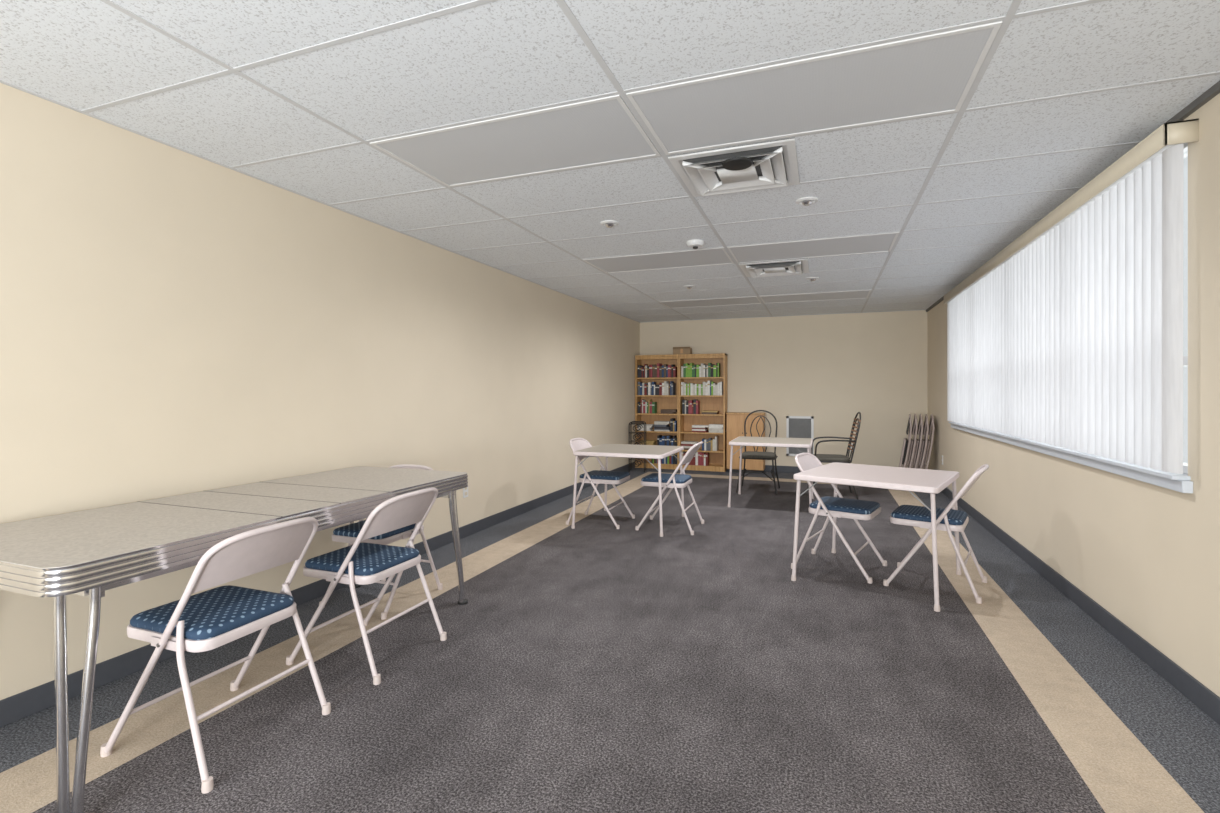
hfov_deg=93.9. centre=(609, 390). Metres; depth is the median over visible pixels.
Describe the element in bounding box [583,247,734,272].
ceiling light panel
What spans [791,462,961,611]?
table
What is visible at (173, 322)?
wall
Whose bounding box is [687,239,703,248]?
smoke detector
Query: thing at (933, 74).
ceiling light panel
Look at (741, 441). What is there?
table
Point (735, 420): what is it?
base cabinet
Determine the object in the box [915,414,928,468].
folded chair
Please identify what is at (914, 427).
folded chair
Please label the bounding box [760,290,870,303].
ceiling light panel
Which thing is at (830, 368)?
wall
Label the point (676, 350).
cardboard box
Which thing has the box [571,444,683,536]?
table
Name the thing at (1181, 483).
window sill
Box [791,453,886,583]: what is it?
folding chair
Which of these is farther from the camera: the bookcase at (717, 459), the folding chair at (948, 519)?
the bookcase at (717, 459)
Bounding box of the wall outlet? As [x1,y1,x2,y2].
[463,487,467,497]
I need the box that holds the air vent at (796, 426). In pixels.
[786,416,813,455]
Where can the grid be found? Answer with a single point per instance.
(1010, 14)
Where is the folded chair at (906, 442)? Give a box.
[899,414,911,467]
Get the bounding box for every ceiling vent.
[668,138,799,196]
[738,258,808,277]
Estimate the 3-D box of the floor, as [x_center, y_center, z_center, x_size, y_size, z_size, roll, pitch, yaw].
[0.539,1.320,3.587,4.582,0.100,11.740,0,0,20]
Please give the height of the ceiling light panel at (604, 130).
0.006 m
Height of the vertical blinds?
1.440 m
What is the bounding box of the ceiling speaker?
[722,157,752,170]
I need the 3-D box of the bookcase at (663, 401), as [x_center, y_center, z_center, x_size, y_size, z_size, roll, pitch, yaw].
[0.810,0.340,9.446,0.735,1.860,0.288,0,0,20]
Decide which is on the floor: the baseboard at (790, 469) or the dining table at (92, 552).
the dining table at (92, 552)
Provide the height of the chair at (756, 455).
1.023 m
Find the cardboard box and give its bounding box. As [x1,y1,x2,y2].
[673,347,691,354]
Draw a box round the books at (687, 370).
[681,363,726,465]
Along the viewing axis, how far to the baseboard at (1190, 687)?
2.92 m
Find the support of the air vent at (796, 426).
in the wall at (830, 368)
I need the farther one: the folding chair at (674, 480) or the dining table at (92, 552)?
the folding chair at (674, 480)
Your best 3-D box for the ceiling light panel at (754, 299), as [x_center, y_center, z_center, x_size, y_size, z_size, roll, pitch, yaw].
[1.335,-1.167,7.528,1.247,0.006,0.611,0,0,20]
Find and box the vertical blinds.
[944,119,1198,473]
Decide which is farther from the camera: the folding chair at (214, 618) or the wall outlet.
the wall outlet
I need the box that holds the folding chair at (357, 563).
[286,487,446,684]
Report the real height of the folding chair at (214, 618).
0.801 m
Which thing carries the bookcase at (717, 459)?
on the floor
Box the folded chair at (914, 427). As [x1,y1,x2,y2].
[905,414,917,467]
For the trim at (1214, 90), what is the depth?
2.29 m
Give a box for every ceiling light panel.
[370,95,660,186]
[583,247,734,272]
[626,21,1001,154]
[660,296,761,307]
[727,232,899,262]
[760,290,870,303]
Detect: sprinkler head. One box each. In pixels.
[600,220,618,227]
[796,197,817,205]
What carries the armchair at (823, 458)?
on the floor
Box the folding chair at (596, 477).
[566,438,634,528]
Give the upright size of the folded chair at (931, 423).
0.965 m
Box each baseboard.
[0,462,634,726]
[764,465,800,472]
[942,488,1219,724]
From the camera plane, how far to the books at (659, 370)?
9.35 m
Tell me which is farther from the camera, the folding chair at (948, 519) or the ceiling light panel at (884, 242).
the ceiling light panel at (884, 242)
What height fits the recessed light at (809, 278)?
0.028 m
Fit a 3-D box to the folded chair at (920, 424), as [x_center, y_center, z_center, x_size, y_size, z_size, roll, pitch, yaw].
[4.098,0.788,7.666,0.187,0.965,0.462,0,0,26]
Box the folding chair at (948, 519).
[883,464,988,603]
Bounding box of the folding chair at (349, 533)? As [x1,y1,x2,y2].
[319,464,442,619]
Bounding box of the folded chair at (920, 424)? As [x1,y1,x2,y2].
[910,414,922,467]
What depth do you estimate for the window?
2.44 m
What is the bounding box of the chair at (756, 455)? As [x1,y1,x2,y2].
[736,410,779,494]
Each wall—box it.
[0,83,639,699]
[640,310,926,468]
[927,93,1219,696]
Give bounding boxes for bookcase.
[635,354,678,469]
[679,353,727,471]
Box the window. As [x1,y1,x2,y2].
[1183,143,1187,473]
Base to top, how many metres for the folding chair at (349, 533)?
0.785 m
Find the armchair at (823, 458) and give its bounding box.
[807,412,860,499]
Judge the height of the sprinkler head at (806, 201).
0.028 m
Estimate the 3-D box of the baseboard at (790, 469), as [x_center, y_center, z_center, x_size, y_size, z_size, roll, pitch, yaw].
[2.541,1.220,8.971,4.318,0.100,0.012,0,0,20]
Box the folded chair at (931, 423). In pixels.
[920,414,934,468]
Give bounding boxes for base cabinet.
[726,412,765,473]
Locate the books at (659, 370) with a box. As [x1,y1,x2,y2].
[638,363,676,463]
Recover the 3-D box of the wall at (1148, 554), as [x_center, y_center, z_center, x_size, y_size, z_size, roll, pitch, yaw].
[2.630,0.050,2.809,0.120,2.440,11.740,0,0,20]
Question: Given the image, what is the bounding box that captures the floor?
[0,468,1219,812]
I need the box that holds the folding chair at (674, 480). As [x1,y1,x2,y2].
[635,441,703,534]
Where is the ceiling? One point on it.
(497, 57)
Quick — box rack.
[629,421,645,471]
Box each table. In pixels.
[0,466,467,812]
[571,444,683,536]
[728,436,813,506]
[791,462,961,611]
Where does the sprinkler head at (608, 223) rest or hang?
in the ceiling
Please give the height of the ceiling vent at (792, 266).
0.036 m
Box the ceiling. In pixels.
[0,0,1219,321]
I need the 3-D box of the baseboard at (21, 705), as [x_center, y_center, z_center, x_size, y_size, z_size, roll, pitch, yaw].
[-1.490,1.220,4.342,0.012,0.100,11.500,0,0,20]
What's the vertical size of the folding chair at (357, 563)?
0.801 m
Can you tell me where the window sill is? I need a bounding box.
[949,422,1192,492]
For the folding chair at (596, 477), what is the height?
0.801 m
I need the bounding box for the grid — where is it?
[0,0,1219,322]
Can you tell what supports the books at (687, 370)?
in the bookcase at (717, 459)
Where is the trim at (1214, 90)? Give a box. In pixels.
[926,81,1219,311]
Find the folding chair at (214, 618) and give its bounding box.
[100,517,330,793]
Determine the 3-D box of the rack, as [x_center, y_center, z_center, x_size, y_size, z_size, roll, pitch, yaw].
[0.436,0.876,9.034,0.256,0.788,0.216,0,0,10]
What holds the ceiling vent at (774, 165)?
in the ceiling
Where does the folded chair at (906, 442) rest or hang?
on the floor

